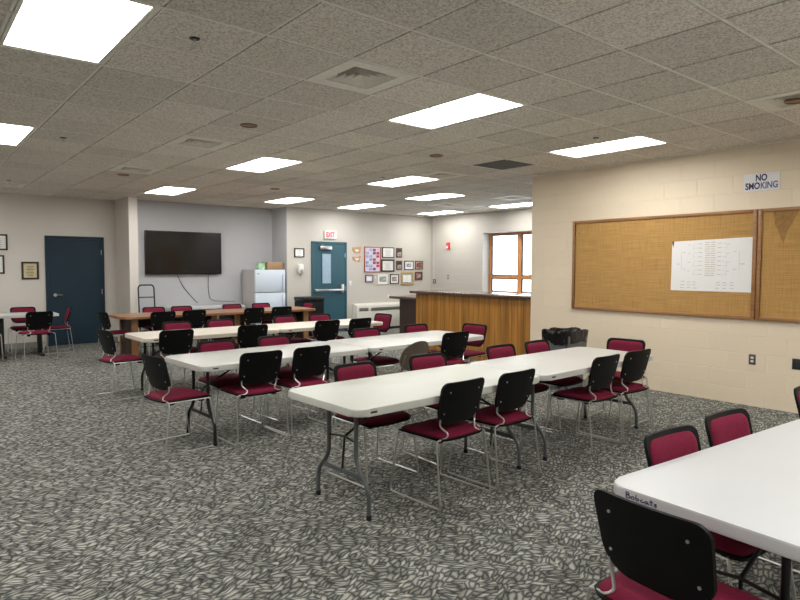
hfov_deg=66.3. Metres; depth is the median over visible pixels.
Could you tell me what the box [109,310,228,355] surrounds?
wooden table
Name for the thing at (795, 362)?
wall outlet
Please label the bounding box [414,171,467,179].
ceiling vent
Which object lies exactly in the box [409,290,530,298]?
countertop
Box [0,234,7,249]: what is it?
picture frame
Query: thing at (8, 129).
recessed light
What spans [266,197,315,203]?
ceiling light
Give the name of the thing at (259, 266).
plastic bag
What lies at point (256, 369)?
chair
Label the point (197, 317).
chair
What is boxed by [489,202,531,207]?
recessed light
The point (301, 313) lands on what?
wooden table
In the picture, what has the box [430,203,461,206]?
ceiling vent
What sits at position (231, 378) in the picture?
seat cushion
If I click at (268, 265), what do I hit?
cardboard box
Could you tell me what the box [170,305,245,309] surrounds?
folding table
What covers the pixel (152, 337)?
folding table
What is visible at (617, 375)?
seat cushion
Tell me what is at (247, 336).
chair
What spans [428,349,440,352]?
seat cushion
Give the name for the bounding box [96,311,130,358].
chair
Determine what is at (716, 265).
poster
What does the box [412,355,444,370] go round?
cushion
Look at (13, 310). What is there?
cushion
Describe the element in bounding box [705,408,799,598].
chair
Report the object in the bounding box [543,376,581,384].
seat cushion
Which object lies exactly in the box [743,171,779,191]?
no smoking sign
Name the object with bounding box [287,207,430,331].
wall
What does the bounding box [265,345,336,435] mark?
chair
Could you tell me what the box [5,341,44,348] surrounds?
baseboard
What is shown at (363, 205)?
recessed light
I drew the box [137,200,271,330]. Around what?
wall
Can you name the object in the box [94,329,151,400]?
chair
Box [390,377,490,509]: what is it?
chair
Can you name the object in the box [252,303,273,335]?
chair
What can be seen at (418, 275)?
picture frame
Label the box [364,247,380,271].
picture frame
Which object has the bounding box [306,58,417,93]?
ceiling vent
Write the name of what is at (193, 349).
seat cushion
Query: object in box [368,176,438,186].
ceiling light
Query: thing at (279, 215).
wall
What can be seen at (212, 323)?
cushion
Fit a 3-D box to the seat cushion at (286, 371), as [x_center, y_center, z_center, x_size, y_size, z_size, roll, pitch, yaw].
[-1.221,0.758,6.511,0.416,0.048,0.434,3,4,45]
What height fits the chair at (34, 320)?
0.812 m
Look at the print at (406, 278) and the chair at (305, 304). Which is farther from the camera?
the print at (406, 278)
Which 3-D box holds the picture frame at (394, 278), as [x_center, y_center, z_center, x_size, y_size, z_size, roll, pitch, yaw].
[-0.144,-0.547,15.910,0.290,0.250,0.021,-2,4,-39]
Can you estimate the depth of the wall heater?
15.37 m
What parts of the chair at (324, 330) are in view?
backrest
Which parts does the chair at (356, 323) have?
backrest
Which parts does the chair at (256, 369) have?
frame, seat, backrest, frame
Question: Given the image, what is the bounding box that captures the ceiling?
[0,0,799,216]
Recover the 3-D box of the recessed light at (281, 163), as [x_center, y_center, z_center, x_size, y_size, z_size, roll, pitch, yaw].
[-1.855,-1.837,8.283,0.582,0.034,1.192,-2,4,-39]
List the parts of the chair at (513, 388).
frame, seat rail, seat, backrest, frame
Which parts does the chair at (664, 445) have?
backrest, seat rail, frame, seat, frame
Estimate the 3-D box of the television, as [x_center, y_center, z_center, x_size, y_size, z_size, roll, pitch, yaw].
[-4.610,-1.003,13.082,1.630,0.910,0.076,-2,4,-39]
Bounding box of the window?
[489,231,531,293]
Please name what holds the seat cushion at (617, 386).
on the chair at (634, 365)
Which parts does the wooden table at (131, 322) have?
leg panel, leg panel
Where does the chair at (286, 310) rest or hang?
on the floor
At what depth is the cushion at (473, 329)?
8.07 m
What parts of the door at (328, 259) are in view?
glass panel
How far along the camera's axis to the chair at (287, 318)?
9.33 m
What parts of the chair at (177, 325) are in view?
frame, backrest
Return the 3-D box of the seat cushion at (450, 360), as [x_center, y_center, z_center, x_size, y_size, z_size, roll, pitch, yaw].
[0.524,0.722,7.296,0.434,0.048,0.416,-2,4,-38]
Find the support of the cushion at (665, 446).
on the chair at (664, 445)
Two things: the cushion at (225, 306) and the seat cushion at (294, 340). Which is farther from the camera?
the cushion at (225, 306)
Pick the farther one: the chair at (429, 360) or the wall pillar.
the wall pillar
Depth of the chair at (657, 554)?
1.94 m
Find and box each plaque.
[396,248,401,257]
[396,261,401,269]
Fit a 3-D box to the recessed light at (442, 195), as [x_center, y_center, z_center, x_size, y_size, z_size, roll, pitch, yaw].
[0.669,-2.021,11.932,0.582,0.034,1.192,-2,4,-39]
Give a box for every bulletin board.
[571,209,758,319]
[755,206,799,322]
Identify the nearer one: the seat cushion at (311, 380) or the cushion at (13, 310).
the seat cushion at (311, 380)
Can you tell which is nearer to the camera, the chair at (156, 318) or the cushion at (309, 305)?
the chair at (156, 318)
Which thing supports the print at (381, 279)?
attached to the picture frame at (382, 279)
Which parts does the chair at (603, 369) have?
frame, seat rail, seat, frame, backrest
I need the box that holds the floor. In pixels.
[0,328,799,599]
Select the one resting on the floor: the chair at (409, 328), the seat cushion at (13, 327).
the chair at (409, 328)
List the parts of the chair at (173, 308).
backrest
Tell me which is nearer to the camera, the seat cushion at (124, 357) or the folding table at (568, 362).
the folding table at (568, 362)
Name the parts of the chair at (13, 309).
frame, backrest, seat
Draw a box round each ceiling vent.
[0,182,26,187]
[107,165,161,173]
[165,135,235,150]
[294,194,329,198]
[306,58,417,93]
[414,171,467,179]
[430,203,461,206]
[473,159,533,169]
[493,195,531,199]
[745,89,799,111]
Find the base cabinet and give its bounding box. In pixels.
[294,296,323,335]
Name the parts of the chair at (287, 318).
backrest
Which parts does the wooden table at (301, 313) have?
leg panel, leg panel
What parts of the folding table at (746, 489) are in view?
leg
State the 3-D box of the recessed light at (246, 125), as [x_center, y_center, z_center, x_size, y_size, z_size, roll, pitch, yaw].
[-1.462,-1.691,5.926,0.170,0.016,0.170,-2,4,-39]
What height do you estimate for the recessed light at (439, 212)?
0.034 m
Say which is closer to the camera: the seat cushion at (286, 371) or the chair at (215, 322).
the seat cushion at (286, 371)
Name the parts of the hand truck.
frame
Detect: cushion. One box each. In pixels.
[10,326,28,329]
[11,308,33,321]
[19,330,52,333]
[45,325,69,328]
[65,308,69,321]
[100,354,141,361]
[110,330,130,333]
[144,308,163,311]
[145,387,208,400]
[164,323,190,329]
[172,307,190,310]
[186,346,197,352]
[199,373,240,384]
[200,342,233,351]
[209,320,232,338]
[221,382,280,394]
[224,305,240,308]
[253,304,268,307]
[260,337,288,346]
[262,320,271,322]
[272,376,327,386]
[275,317,294,333]
[278,366,293,376]
[290,337,310,343]
[303,303,311,314]
[310,315,329,320]
[310,336,343,339]
[337,364,374,381]
[337,411,408,424]
[354,329,378,337]
[354,355,398,363]
[374,315,389,330]
[401,418,479,438]
[406,325,426,332]
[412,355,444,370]
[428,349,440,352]
[446,357,466,363]
[463,325,484,344]
[464,349,484,356]
[471,406,530,423]
[489,346,514,358]
[527,342,548,353]
[530,383,546,391]
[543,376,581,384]
[553,386,614,399]
[587,379,646,391]
[599,572,762,599]
[608,340,642,351]
[614,371,620,379]
[650,431,698,465]
[709,530,756,555]
[710,413,750,445]
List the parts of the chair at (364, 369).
frame, seat rail, backrest, seat, frame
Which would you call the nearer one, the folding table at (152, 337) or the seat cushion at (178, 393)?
the seat cushion at (178, 393)
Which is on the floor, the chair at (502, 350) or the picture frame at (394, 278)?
the chair at (502, 350)
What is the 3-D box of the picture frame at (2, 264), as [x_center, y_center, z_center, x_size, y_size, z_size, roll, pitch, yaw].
[-7.550,-0.661,11.365,0.350,0.350,0.021,-2,4,-39]
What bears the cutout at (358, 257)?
attached to the wall at (412, 234)
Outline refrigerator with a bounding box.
[242,270,284,335]
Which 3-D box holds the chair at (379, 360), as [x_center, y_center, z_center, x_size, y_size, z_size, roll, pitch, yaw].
[-0.287,0.761,7.358,0.512,0.812,0.494,-2,4,-38]
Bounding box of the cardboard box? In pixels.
[261,262,282,269]
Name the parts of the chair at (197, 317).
backrest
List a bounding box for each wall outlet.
[749,354,755,364]
[792,359,799,369]
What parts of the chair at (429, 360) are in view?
frame, backrest, frame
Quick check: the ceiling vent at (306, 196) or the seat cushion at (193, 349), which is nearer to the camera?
the seat cushion at (193, 349)
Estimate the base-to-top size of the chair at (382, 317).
0.812 m
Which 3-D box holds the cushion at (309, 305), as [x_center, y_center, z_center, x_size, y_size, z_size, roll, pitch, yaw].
[-1.974,0.196,13.062,0.083,0.248,0.365,-2,4,-37]
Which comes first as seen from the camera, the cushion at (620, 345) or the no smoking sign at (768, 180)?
the cushion at (620, 345)
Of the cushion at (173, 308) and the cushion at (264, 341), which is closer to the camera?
the cushion at (264, 341)
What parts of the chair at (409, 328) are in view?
backrest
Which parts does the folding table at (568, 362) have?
leg, leg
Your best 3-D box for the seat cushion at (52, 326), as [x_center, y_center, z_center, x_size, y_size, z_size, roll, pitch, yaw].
[-6.286,0.498,11.208,0.416,0.048,0.434,-2,4,-35]
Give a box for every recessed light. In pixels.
[0,0,157,63]
[0,123,35,145]
[143,186,196,194]
[224,157,302,172]
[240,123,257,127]
[337,204,386,208]
[386,92,525,129]
[404,193,464,200]
[420,211,460,214]
[429,154,442,156]
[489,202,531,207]
[548,136,666,157]
[783,97,799,104]
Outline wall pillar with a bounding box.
[115,196,139,344]
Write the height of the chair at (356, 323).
0.812 m
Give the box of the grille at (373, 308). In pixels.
[371,306,399,310]
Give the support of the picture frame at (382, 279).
attached to the wall at (412, 234)
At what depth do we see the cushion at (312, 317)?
9.81 m
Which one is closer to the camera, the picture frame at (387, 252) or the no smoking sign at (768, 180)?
the no smoking sign at (768, 180)
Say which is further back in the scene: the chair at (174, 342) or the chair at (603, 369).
the chair at (174, 342)
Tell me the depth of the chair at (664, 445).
2.71 m
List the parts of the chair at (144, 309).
backrest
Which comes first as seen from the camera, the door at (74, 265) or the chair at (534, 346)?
the chair at (534, 346)
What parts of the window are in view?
frame, sash, sash, pane, pane, frame, sash, sash, pane, pane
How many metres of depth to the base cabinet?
13.66 m
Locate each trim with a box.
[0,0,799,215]
[532,139,799,176]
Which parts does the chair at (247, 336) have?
backrest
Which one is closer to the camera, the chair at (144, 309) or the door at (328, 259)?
the chair at (144, 309)
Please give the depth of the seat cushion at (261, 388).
5.49 m
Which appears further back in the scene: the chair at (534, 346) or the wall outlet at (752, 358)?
the wall outlet at (752, 358)
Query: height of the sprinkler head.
0.049 m
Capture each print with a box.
[379,277,385,281]
[403,275,410,281]
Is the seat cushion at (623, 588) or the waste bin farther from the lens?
the waste bin
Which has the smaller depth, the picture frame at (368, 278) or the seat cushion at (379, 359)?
the seat cushion at (379, 359)
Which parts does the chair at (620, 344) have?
frame, backrest, frame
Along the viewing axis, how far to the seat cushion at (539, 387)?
5.67 m
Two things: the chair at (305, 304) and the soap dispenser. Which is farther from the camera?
the soap dispenser
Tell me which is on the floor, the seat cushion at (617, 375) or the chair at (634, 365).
the chair at (634, 365)
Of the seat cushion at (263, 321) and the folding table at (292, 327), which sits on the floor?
the folding table at (292, 327)
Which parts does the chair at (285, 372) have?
frame, backrest, frame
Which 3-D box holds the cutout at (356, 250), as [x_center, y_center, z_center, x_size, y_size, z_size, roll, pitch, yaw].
[-1.066,-1.229,15.116,0.260,0.170,0.018,-2,4,-39]
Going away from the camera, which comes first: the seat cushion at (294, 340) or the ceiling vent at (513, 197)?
the seat cushion at (294, 340)
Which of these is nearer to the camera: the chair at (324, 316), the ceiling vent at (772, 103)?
the ceiling vent at (772, 103)
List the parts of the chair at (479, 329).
seat, backrest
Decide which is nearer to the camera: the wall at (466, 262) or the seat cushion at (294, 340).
the seat cushion at (294, 340)
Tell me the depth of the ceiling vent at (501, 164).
8.15 m
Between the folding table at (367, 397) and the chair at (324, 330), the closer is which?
the folding table at (367, 397)
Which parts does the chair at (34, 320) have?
frame, seat, backrest, frame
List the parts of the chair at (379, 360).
backrest, seat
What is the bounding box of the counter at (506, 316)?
[409,290,530,360]
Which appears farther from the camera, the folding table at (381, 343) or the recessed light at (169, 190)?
the recessed light at (169, 190)
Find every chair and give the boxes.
[0,334,3,361]
[8,307,43,354]
[15,311,57,361]
[42,307,73,353]
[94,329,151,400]
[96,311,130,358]
[137,354,218,456]
[140,307,164,353]
[140,311,175,356]
[143,329,198,393]
[160,321,197,387]
[171,306,198,346]
[182,310,208,341]
[192,339,261,431]
[203,319,248,376]
[215,350,289,446]
[222,304,250,324]
[222,324,267,373]
[240,307,263,325]
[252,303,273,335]
[252,335,318,420]
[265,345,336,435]
[266,306,293,335]
[273,315,311,363]
[303,302,312,320]
[307,313,347,363]
[314,320,342,372]
[326,361,418,487]
[329,317,373,371]
[350,327,399,372]
[373,313,394,367]
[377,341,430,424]
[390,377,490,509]
[402,352,485,465]
[404,323,440,352]
[441,331,469,365]
[447,368,540,488]
[453,323,487,363]
[480,344,554,442]
[520,339,588,431]
[544,354,623,454]
[578,349,653,442]
[582,338,649,426]
[586,489,762,599]
[644,425,796,599]
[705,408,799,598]
[794,386,799,417]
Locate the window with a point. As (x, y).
(509, 252)
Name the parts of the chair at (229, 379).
frame, backrest, seat, frame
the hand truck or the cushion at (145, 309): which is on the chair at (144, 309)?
the cushion at (145, 309)
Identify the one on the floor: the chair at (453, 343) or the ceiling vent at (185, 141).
the chair at (453, 343)
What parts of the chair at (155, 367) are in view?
backrest, frame, seat, seat rail, frame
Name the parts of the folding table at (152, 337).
leg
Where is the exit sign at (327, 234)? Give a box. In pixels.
[324,230,335,238]
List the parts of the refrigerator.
fridge door, freezer door, door handle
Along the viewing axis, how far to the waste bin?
7.77 m
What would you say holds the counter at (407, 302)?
on the floor
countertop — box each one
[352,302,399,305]
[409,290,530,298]
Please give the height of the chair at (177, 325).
0.812 m
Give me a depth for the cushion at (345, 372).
4.73 m
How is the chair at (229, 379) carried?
on the floor
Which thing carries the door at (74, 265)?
in the wall at (25, 219)
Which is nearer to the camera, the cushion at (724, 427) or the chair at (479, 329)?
the cushion at (724, 427)
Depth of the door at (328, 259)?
14.66 m
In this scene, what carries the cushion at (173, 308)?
on the chair at (173, 308)
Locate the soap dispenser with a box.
[298,264,303,275]
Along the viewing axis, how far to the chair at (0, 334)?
9.95 m
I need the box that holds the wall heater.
[352,302,399,328]
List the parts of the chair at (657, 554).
frame, seat, backrest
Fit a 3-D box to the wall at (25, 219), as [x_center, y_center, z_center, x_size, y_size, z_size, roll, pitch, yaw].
[-8.492,-0.561,10.740,6.535,3.050,0.200,-2,4,-39]
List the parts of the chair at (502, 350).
frame, backrest, seat, frame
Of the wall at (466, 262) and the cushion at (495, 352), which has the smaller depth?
the cushion at (495, 352)
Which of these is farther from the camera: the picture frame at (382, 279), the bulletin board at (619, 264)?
the picture frame at (382, 279)
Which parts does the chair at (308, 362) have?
frame, seat, backrest, frame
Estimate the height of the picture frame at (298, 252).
0.210 m
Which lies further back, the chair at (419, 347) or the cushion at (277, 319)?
the cushion at (277, 319)
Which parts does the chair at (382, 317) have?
backrest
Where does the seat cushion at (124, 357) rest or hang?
on the chair at (106, 339)
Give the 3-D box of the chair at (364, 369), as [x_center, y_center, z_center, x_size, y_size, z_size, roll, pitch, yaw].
[-0.207,0.904,4.615,0.512,0.812,0.494,-3,4,-43]
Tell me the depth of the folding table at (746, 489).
2.30 m
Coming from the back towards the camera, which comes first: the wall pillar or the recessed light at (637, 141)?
the wall pillar
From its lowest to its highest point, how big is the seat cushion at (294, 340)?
0.048 m
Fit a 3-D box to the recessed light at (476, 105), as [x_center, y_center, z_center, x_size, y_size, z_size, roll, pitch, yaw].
[0.468,-1.682,5.459,0.582,0.034,1.192,-2,4,-39]
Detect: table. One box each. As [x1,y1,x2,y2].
[0,312,58,358]
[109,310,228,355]
[125,326,278,390]
[165,341,367,445]
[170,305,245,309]
[212,306,314,342]
[259,319,382,365]
[288,364,538,520]
[327,330,483,362]
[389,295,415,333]
[470,347,652,460]
[614,419,799,599]
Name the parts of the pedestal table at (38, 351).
leg, leg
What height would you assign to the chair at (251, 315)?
0.812 m
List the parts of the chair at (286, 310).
backrest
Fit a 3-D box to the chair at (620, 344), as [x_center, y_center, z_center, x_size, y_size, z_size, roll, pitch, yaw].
[2.232,0.823,6.304,0.512,0.812,0.494,3,4,44]
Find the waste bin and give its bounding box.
[542,327,588,390]
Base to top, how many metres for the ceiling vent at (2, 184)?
0.083 m
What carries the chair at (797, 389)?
on the floor
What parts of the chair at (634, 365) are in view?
frame, seat, frame, backrest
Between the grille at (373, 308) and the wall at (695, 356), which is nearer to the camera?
the wall at (695, 356)
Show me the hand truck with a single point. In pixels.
(157, 344)
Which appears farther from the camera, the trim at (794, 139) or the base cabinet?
the base cabinet
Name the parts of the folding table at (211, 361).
leg, leg, leg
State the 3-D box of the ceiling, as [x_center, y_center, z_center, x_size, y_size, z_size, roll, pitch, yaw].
[-0.289,-1.748,6.796,14.280,0.027,16.200,-2,4,-39]
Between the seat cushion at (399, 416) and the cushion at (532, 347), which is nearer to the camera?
the seat cushion at (399, 416)
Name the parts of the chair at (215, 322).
backrest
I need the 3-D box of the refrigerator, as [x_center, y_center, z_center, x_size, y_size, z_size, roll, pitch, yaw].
[-3.090,0.053,13.939,0.740,1.480,0.695,-2,4,-39]
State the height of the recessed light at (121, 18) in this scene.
0.034 m
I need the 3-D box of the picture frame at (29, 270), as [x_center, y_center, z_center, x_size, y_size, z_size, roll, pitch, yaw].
[-7.094,-0.564,11.745,0.290,0.340,0.021,-2,4,-39]
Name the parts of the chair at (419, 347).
seat, leg, backrest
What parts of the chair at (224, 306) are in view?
backrest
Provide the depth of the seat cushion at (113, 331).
10.26 m
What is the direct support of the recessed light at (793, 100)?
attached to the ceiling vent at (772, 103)
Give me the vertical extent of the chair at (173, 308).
0.812 m
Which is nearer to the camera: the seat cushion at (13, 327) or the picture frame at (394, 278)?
the seat cushion at (13, 327)
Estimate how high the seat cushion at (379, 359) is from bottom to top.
0.048 m
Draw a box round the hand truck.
[137,284,158,346]
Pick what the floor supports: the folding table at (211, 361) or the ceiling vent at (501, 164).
the folding table at (211, 361)
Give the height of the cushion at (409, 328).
0.248 m
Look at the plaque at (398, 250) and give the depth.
15.96 m
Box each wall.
[0,193,117,345]
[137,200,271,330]
[272,207,286,305]
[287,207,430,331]
[431,208,531,291]
[530,140,799,412]
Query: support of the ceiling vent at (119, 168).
in the ceiling
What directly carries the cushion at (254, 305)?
on the chair at (254, 305)
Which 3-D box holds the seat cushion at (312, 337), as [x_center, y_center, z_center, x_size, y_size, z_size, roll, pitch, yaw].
[-1.158,0.593,9.680,0.434,0.048,0.416,-2,4,-40]
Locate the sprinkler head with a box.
[189,36,199,46]
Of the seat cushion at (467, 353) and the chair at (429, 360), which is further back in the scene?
the seat cushion at (467, 353)
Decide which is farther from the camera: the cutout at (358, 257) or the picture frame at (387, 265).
the picture frame at (387, 265)
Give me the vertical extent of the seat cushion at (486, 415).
0.048 m
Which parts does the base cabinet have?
lid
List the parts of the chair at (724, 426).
backrest, frame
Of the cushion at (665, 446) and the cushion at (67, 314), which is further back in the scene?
the cushion at (67, 314)
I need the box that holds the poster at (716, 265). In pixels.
[671,237,752,292]
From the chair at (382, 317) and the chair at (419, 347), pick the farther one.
the chair at (382, 317)
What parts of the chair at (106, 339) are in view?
backrest, frame, seat, frame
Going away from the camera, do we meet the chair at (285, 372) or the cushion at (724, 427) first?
the cushion at (724, 427)
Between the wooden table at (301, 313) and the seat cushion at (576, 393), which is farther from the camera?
the wooden table at (301, 313)
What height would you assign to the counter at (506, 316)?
1.125 m
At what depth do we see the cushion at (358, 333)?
7.49 m
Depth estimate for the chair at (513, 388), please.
4.45 m
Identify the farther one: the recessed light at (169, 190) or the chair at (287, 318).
the recessed light at (169, 190)
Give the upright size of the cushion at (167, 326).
0.248 m
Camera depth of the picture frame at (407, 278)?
16.19 m
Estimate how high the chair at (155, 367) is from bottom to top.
0.812 m
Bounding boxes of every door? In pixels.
[44,235,105,345]
[311,241,346,330]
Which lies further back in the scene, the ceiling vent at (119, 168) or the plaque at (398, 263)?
the plaque at (398, 263)
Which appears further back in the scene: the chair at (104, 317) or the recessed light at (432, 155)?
the chair at (104, 317)
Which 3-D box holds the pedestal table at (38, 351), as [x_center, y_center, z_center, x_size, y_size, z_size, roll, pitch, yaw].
[-6.871,0.615,10.569,1.650,0.730,0.780,-2,4,-39]
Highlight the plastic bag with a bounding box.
[256,262,264,269]
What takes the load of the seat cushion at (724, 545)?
on the chair at (664, 445)
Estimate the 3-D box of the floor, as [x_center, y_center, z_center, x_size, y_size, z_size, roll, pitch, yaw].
[-0.330,1.236,6.991,14.680,0.100,16.700,-2,4,-39]
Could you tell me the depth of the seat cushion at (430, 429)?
4.13 m
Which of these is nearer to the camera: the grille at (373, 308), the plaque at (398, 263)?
the grille at (373, 308)
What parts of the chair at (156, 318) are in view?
backrest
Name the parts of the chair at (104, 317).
backrest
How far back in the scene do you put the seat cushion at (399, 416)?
4.47 m
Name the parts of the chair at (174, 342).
frame, backrest, frame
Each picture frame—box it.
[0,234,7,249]
[0,255,4,273]
[21,262,38,279]
[294,248,303,256]
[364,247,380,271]
[365,275,372,281]
[378,275,387,283]
[381,259,394,271]
[382,247,393,257]
[390,274,398,283]
[401,272,413,284]
[404,261,413,269]
[415,261,422,269]
[415,272,422,279]
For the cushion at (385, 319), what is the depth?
9.85 m
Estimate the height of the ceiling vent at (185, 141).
0.083 m
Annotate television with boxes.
[144,230,221,274]
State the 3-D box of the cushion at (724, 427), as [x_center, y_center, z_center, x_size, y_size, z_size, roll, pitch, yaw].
[1.700,0.727,3.143,0.365,0.248,0.083,-2,4,-35]
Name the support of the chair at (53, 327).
on the floor
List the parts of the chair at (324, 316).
backrest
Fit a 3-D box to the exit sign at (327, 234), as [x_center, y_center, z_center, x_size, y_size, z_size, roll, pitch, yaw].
[-1.665,-1.554,14.584,0.330,0.190,0.051,-2,4,-39]
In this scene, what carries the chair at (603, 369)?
on the floor
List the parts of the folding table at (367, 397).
leg, leg, leg, leg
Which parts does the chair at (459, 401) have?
seat rail, frame, seat, backrest, frame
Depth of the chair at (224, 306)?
12.34 m
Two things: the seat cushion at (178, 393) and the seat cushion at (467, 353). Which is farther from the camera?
the seat cushion at (467, 353)
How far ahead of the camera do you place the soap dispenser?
14.04 m
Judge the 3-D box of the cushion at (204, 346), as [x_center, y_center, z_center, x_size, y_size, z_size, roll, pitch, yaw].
[-1.842,0.557,6.188,0.365,0.248,0.083,-3,4,-42]
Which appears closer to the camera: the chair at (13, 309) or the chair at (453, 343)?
the chair at (453, 343)
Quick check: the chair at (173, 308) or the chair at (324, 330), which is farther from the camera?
the chair at (173, 308)
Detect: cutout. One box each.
[352,247,360,253]
[352,256,360,261]
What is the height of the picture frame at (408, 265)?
0.240 m
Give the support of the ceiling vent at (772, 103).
in the ceiling
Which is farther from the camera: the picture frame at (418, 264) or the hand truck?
the picture frame at (418, 264)
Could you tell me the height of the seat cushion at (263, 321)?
0.048 m
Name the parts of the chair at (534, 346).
backrest, frame, seat, frame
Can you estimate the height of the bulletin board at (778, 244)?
1.235 m

